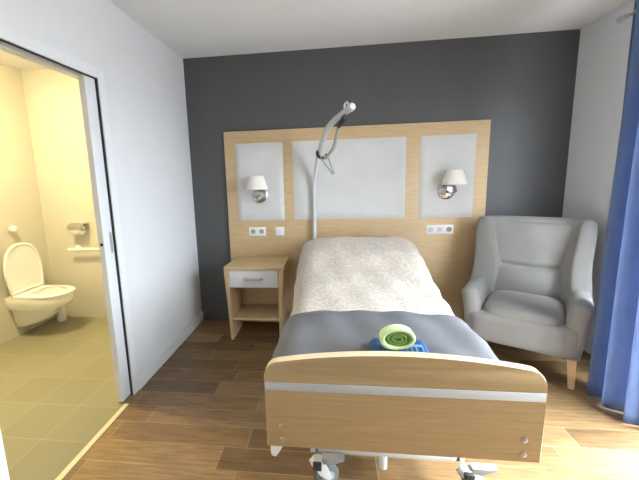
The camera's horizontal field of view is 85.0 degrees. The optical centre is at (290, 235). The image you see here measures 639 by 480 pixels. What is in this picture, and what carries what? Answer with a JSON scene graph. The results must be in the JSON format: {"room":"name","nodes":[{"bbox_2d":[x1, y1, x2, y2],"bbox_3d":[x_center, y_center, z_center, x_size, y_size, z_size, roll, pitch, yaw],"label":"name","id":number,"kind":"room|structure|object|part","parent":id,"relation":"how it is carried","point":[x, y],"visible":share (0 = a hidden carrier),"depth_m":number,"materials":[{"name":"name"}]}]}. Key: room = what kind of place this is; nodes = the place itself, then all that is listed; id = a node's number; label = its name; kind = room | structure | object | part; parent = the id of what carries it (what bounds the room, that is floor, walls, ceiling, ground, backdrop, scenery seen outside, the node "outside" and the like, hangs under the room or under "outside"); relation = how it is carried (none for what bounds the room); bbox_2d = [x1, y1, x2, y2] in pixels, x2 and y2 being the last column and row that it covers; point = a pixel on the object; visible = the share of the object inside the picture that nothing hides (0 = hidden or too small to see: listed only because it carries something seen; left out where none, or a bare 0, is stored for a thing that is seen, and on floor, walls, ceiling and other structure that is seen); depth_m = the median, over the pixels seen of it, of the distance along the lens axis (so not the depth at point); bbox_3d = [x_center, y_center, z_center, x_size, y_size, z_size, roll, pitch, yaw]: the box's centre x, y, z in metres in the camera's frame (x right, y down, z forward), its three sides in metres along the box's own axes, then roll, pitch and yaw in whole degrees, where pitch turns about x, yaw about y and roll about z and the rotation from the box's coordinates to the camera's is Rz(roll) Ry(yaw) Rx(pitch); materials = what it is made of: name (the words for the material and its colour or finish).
{"room":"care facility","nodes":[
{"label":"care facility","id":0,"kind":"room"},
{"bbox_2d":[0,64,56,344],"bbox_3d":[-2.922,-0.096,2.084,0.120,2.598,3.300,-1,10,7],"label":"wall","id":1,"kind":"structure","parent":0,"point":[20,205],"depth_m":3.41,"materials":[{"name":"beige paint"}]},
{"bbox_2d":[9,226,17,232],"bbox_3d":[-2.680,-0.062,3.353,0.051,0.068,0.068,-1,10,7],"label":"button","id":2,"kind":"object","parent":1,"relation":"attached to","point":[12,229],"visible":1,"depth_m":3.33,"materials":[{"name":"white plastic"}]},
{"bbox_2d":[3,242,75,326],"bbox_3d":[-2.422,0.475,3.413,0.539,0.825,0.416,-1,10,7],"label":"toilet","id":3,"kind":"object","parent":1,"relation":"attached to","point":[30,302],"visible":1,"depth_m":3.35,"materials":[{"name":"white ceramic"}]},
{"bbox_3d":[-2.624,0.304,3.408,0.044,0.475,0.416,-1,10,7],"label":"lid","id":4,"kind":"part","parent":3,"relation":"part of","materials":[{"name":"white plastic"}]},
{"bbox_3d":[-2.419,0.721,3.455,0.530,0.327,0.374,-1,10,7],"label":"bowl","id":5,"kind":"part","parent":3,"relation":"part of","materials":[{"name":"white ceramic"}]},
{"bbox_3d":[-2.393,0.549,3.422,0.485,0.017,0.380,-1,10,7],"label":"seat","id":6,"kind":"part","parent":3,"relation":"part of","materials":[{"name":"white plastic"}]},
{"bbox_2d":[0,0,201,394],"bbox_3d":[-1.335,0.029,1.046,0.120,2.598,5.000,-1,10,7],"label":"wall","id":7,"kind":"structure","parent":0,"point":[144,78],"depth_m":2.56,"materials":[{"name":"white paint"}]},
{"bbox_2d":[0,429,9,479],"bbox_3d":[-1.233,0.243,1.320,0.012,2.080,0.060,-1,10,7],"label":"trim","id":8,"kind":"structure","parent":7,"relation":"attached to","point":[4,474],"depth_m":1.45,"materials":[{"name":"white paint"}]},
{"bbox_2d":[0,38,96,78],"bbox_3d":[-1.221,-0.861,1.629,0.016,0.004,0.915,-1,10,7],"label":"trim","id":9,"kind":"structure","parent":7,"relation":"attached to","point":[2,40],"depth_m":1.70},
{"bbox_2d":[0,23,97,77],"bbox_3d":[-1.214,-0.887,1.588,0.007,0.060,0.985,-1,10,7],"label":"trim","id":10,"kind":"structure","parent":7,"relation":"attached to","point":[9,34],"depth_m":1.69,"materials":[{"name":"white paint"}]},
{"bbox_2d":[55,403,128,479],"bbox_3d":[-1.145,1.192,1.920,0.032,0.006,0.819,-1,10,7],"label":"trim","id":11,"kind":"structure","parent":7,"relation":"attached to","point":[87,447],"depth_m":1.96,"materials":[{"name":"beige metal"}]},
{"bbox_2d":[77,72,130,401],"bbox_3d":[-1.117,-0.001,2.636,0.042,2.098,0.985,-1,10,7],"label":"door","id":12,"kind":"structure","parent":7,"relation":"in","point":[87,89],"depth_m":2.16,"materials":[{"name":"white laminate"}]},
{"bbox_2d":[94,79,132,395],"bbox_3d":[-1.137,0.086,2.245,0.016,2.080,0.004,-1,10,7],"label":"trim","id":13,"kind":"structure","parent":7,"relation":"attached to","point":[96,82],"depth_m":2.23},
{"bbox_2d":[97,68,138,394],"bbox_3d":[-1.121,0.051,2.270,0.007,2.140,0.060,-1,10,7],"label":"trim","id":14,"kind":"structure","parent":7,"relation":"attached to","point":[101,82],"depth_m":2.25,"materials":[{"name":"white paint"}]},
{"bbox_2d":[138,312,203,389],"bbox_3d":[-1.010,0.952,3.079,0.015,0.090,1.250,-1,10,7],"label":"baseboard","id":15,"kind":"structure","parent":7,"relation":"attached to","point":[164,356],"depth_m":2.88,"materials":[{"name":"white paint"}]},
{"bbox_2d":[21,29,580,319],"bbox_3d":[-0.115,-0.406,3.440,5.370,2.598,0.120,-1,10,7],"label":"wall","id":16,"kind":"structure","parent":0,"point":[524,83],"depth_m":3.17,"materials":[{"name":"grey paint"}]},
{"bbox_2d":[69,225,85,234],"bbox_3d":[-2.230,-0.060,3.625,0.110,0.100,0.100,-1,10,7],"label":"toilet roll","id":17,"kind":"object","parent":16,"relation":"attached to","point":[73,232],"visible":0.68,"depth_m":3.60,"materials":[{"name":"paper"}]},
{"bbox_2d":[67,222,88,229],"bbox_3d":[-2.223,-0.093,3.623,0.176,0.076,0.121,-1,10,7],"label":"toilet roll holder","id":18,"kind":"object","parent":16,"relation":"attached to","point":[72,226],"visible":0.94,"depth_m":3.59,"materials":[{"name":"metal"}]},
{"bbox_2d":[67,245,98,250],"bbox_3d":[-2.005,0.137,3.649,0.682,0.070,0.095,-1,10,7],"label":"grab rail","id":19,"kind":"object","parent":16,"relation":"attached to","point":[77,247],"visible":0.58,"depth_m":3.63,"materials":[{"name":"white plastic"}]},
{"bbox_2d":[223,120,490,321],"bbox_3d":[0.577,-0.059,3.328,2.405,1.910,0.048,-1,10,7],"label":"headboard","id":20,"kind":"object","parent":16,"relation":"attached to","point":[386,179],"visible":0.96,"depth_m":3.25,"materials":[{"name":"brown wood"}]},
{"bbox_2d":[246,176,267,202],"bbox_3d":[-0.317,-0.425,3.236,0.212,0.260,0.221,-1,10,7],"label":"wall lamp","id":21,"kind":"object","parent":20,"relation":"attached to","point":[258,184],"visible":1,"depth_m":3.17,"materials":[{"name":"white fabric"}]},
{"bbox_3d":[-0.319,-0.491,3.220,0.212,0.124,0.212,-1,10,7],"label":"lamp shade","id":22,"kind":"part","parent":21,"relation":"part of","materials":[{"name":"white fabric"}]},
{"bbox_3d":[-0.305,-0.391,3.345,0.156,0.156,0.017,-1,10,7],"label":"wall plate","id":23,"kind":"part","parent":21,"relation":"part of","materials":[{"name":"silver metal"}]},
{"bbox_2d":[249,227,265,235],"bbox_3d":[-0.332,-0.042,3.430,0.169,0.085,0.011,-1,10,7],"label":"wall socket","id":24,"kind":"object","parent":20,"relation":"attached to","point":[253,231],"visible":1,"depth_m":3.43,"materials":[{"name":"white plastic"}]},
{"bbox_3d":[-0.298,-0.514,3.342,0.457,0.737,0.019,-1,10,7],"label":"upholstered panel","id":25,"kind":"part","parent":20,"relation":"part of","materials":[{"name":"grey fabric"}]},
{"bbox_2d":[275,227,283,235],"bbox_3d":[-0.109,-0.044,3.403,0.087,0.085,0.012,-1,10,7],"label":"light switch","id":26,"kind":"object","parent":20,"relation":"attached to","point":[279,230],"visible":1,"depth_m":3.40,"materials":[{"name":"white plastic"}]},
{"bbox_3d":[0.536,-0.522,3.240,1.037,0.737,0.019,-1,10,7],"label":"upholstered panel","id":27,"kind":"part","parent":20,"relation":"part of","materials":[{"name":"grey fabric"}]},
{"bbox_2d":[426,225,453,233],"bbox_3d":[1.379,-0.059,3.221,0.240,0.078,0.011,-1,10,7],"label":"wall socket","id":28,"kind":"object","parent":20,"relation":"attached to","point":[430,229],"visible":1,"depth_m":3.22,"materials":[{"name":"white plastic"}]},
{"bbox_3d":[1.407,-0.530,3.134,0.475,0.737,0.019,-1,10,7],"label":"upholstered panel","id":29,"kind":"part","parent":20,"relation":"part of","materials":[{"name":"grey fabric"}]},
{"bbox_2d":[437,170,467,198],"bbox_3d":[1.419,-0.442,3.025,0.218,0.260,0.221,-1,10,7],"label":"wall lamp","id":30,"kind":"object","parent":20,"relation":"attached to","point":[447,188],"visible":1,"depth_m":2.98,"materials":[{"name":"white fabric"}]},
{"bbox_3d":[1.402,-0.407,3.137,0.156,0.156,0.017,-1,10,7],"label":"wall plate","id":31,"kind":"part","parent":30,"relation":"part of","materials":[{"name":"silver metal"}]},
{"bbox_3d":[1.423,-0.430,3.067,0.038,0.124,0.131,-4,10,-12],"label":"arm","id":32,"kind":"part","parent":30,"relation":"part of","materials":[{"name":"silver metal"}]},
{"bbox_3d":[1.420,-0.508,3.008,0.212,0.124,0.212,-1,10,7],"label":"lamp shade","id":33,"kind":"part","parent":30,"relation":"part of","materials":[{"name":"white fabric"}]},
{"bbox_2d":[0,0,628,70],"bbox_3d":[-0.457,-1.309,0.713,5.370,0.100,5.240,-1,10,7],"label":"ceiling","id":34,"kind":"structure","parent":0,"point":[189,28],"depth_m":2.59,"materials":[{"name":"paint"}]},
{"bbox_2d":[0,317,638,479],"bbox_3d":[-0.377,1.350,1.156,5.370,0.100,5.240,-1,10,7],"label":"floor","id":35,"kind":"structure","parent":0,"point":[201,415],"depth_m":2.13,"materials":[{"name":"brown wood"}]},
{"bbox_2d":[56,306,66,321],"bbox_3d":[-2.503,0.742,3.760,0.090,0.370,0.090,-1,10,7],"label":"toilet brush","id":36,"kind":"object","parent":35,"relation":"on","point":[61,315],"visible":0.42,"depth_m":3.75,"materials":[{"name":"white plastic"}]},
{"bbox_2d":[224,257,288,339],"bbox_3d":[-0.301,0.586,3.309,0.549,0.695,0.432,-1,10,7],"label":"nightstand","id":37,"kind":"object","parent":35,"relation":"on","point":[256,287],"visible":0.98,"depth_m":3.20,"materials":[{"name":"brown wood"}]},
{"bbox_3d":[-0.544,0.604,3.352,0.055,0.660,0.390,-1,10,7],"label":"panel","id":38,"kind":"part","parent":37,"relation":"part of","materials":[{"name":"brown wood"}]},
{"bbox_3d":[-0.338,0.387,3.077,0.178,0.019,0.036,-1,10,7],"label":"handle","id":39,"kind":"part","parent":37,"relation":"part of","materials":[{"name":"metal"}]},
{"bbox_3d":[-0.315,0.358,3.270,0.440,0.158,0.356,-1,10,7],"label":"drawer","id":40,"kind":"part","parent":37,"relation":"part of","materials":[{"name":"white paint"}]},
{"bbox_2d":[233,304,278,320],"bbox_3d":[-0.299,0.735,3.346,0.434,0.020,0.362,-1,10,7],"label":"shelf","id":41,"kind":"object","parent":37,"relation":"attached to","point":[260,312],"depth_m":3.30,"materials":[{"name":"brown wood"}]},
{"bbox_3d":[-0.284,0.479,3.493,0.440,0.475,0.012,-1,10,7],"label":"panel","id":42,"kind":"part","parent":37,"relation":"part of","materials":[{"name":"brown wood"}]},
{"bbox_3d":[-0.063,0.599,3.293,0.055,0.660,0.390,-1,10,7],"label":"panel","id":43,"kind":"part","parent":37,"relation":"part of","materials":[{"name":"brown wood"}]},
{"bbox_2d":[264,351,547,479],"bbox_3d":[0.520,0.669,2.293,1.001,0.817,2.015,-1,10,7],"label":"hospital bed","id":44,"kind":"object","parent":35,"relation":"on","point":[383,404],"visible":0.56,"depth_m":1.28,"materials":[{"name":"brown wood"}]},
{"bbox_2d":[313,461,321,470],"bbox_3d":[0.120,1.055,1.588,0.040,0.034,0.022,-1,10,7],"label":"caster","id":45,"kind":"object","parent":44,"relation":"attached to","point":[317,465],"depth_m":1.58,"materials":[{"name":"plastic"}]},
{"bbox_3d":[0.197,1.042,1.616,0.105,0.033,0.040,-1,10,7],"label":"brake lever","id":46,"kind":"part","parent":44,"relation":"part of","materials":[{"name":"grey plastic"}]},
{"bbox_2d":[312,101,355,238],"bbox_3d":[0.357,-0.020,2.920,0.131,1.980,0.879,-4,10,-15],"label":"pole","id":47,"kind":"object","parent":44,"relation":"attached to","point":[343,116],"visible":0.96,"depth_m":2.90,"materials":[{"name":"grey metal"}]},
{"bbox_3d":[0.309,-0.601,2.964,0.129,0.168,0.028,1,10,15],"label":"grab handle","id":48,"kind":"part","parent":47,"relation":"part of","materials":[{"name":"grey plastic"}]},
{"bbox_2d":[290,236,454,316],"bbox_3d":[0.497,0.358,2.292,1.033,0.447,1.999,-1,10,7],"label":"bedspread","id":49,"kind":"object","parent":44,"relation":"on","point":[345,273],"visible":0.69,"depth_m":2.30,"materials":[{"name":"beige fabric"}]},
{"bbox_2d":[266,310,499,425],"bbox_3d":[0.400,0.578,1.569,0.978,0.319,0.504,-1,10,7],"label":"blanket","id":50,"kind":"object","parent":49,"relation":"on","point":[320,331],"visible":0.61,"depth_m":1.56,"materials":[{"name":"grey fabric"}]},
{"bbox_2d":[369,338,428,352],"bbox_3d":[0.426,0.442,1.369,0.224,0.026,0.134,0,10,10],"label":"packet","id":51,"kind":"object","parent":50,"relation":"on","point":[375,344],"visible":0.36,"depth_m":1.35,"materials":[{"name":"blue plastic"}]},
{"bbox_2d":[379,324,415,350],"bbox_3d":[0.410,0.392,1.341,0.132,0.089,0.051,-1,9,3],"label":"rolled towel","id":52,"kind":"object","parent":51,"relation":"on","point":[394,337],"visible":1,"depth_m":1.32,"materials":[{"name":"green fabric"}]},
{"bbox_2d":[464,472,474,479],"bbox_3d":[0.775,1.049,1.508,0.040,0.034,0.022,-1,10,7],"label":"caster","id":53,"kind":"object","parent":44,"relation":"attached to","point":[467,475],"depth_m":1.50,"materials":[{"name":"plastic"}]},
{"bbox_3d":[0.852,1.036,1.537,0.105,0.033,0.040,-1,10,7],"label":"brake lever","id":54,"kind":"part","parent":44,"relation":"part of","materials":[{"name":"grey plastic"}]},
{"bbox_2d":[462,215,597,389],"bbox_3d":[1.833,0.424,2.714,0.798,1.085,0.725,6,12,37],"label":"armchair","id":55,"kind":"object","parent":35,"relation":"on","point":[529,287],"visible":0.99,"depth_m":2.67,"materials":[{"name":"grey fabric"}]},
{"bbox_3d":[1.797,0.668,2.698,0.704,0.236,0.584,6,12,37],"label":"seat","id":56,"kind":"part","parent":55,"relation":"part of","materials":[{"name":"grey fabric"}]},
{"bbox_2d":[484,290,563,324],"bbox_3d":[1.794,0.561,2.680,0.500,0.134,0.536,6,12,37],"label":"seat cushion","id":57,"kind":"object","parent":55,"relation":"on","point":[515,307],"depth_m":2.57,"materials":[{"name":"grey fabric"}]},
{"bbox_3d":[1.967,0.213,2.861,0.612,0.645,0.157,6,12,37],"label":"backrest","id":58,"kind":"part","parent":55,"relation":"part of","materials":[{"name":"grey fabric"}]},
{"bbox_3d":[1.889,0.929,2.346,0.055,0.205,0.053,6,12,37],"label":"leg","id":59,"kind":"part","parent":55,"relation":"part of","materials":[{"name":"brown wood"}]},
{"bbox_2d":[562,0,634,344],"bbox_3d":[2.189,-0.005,0.616,0.120,2.598,5.000,-1,10,7],"label":"wall","id":60,"kind":"structure","parent":0,"point":[604,43],"depth_m":2.69,"materials":[{"name":"white paint"}]},
{"bbox_2d":[584,342,591,353],"bbox_3d":[2.384,0.923,2.692,0.012,0.075,1.200,-1,10,7],"label":"baseboard","id":61,"kind":"structure","parent":60,"relation":"attached to","point":[588,347],"depth_m":2.79,"materials":[{"name":"white paint"}]},
{"bbox_2d":[616,9,635,22],"bbox_3d":[1.990,-1.097,1.026,0.350,0.074,2.120,-1,10,7],"label":"curtain rod","id":62,"kind":"object","parent":60,"relation":"attached to","point":[620,19],"visible":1,"depth_m":2.02,"materials":[{"name":"metal"}]},
{"bbox_2d":[586,0,638,425],"bbox_3d":[1.957,-0.126,1.948,0.149,2.388,0.440,-1,10,7],"label":"curtain","id":63,"kind":"object","parent":62,"relation":"hanging from","point":[613,376],"visible":1,"depth_m":2.02,"materials":[{"name":"blue fabric"}]}
]}

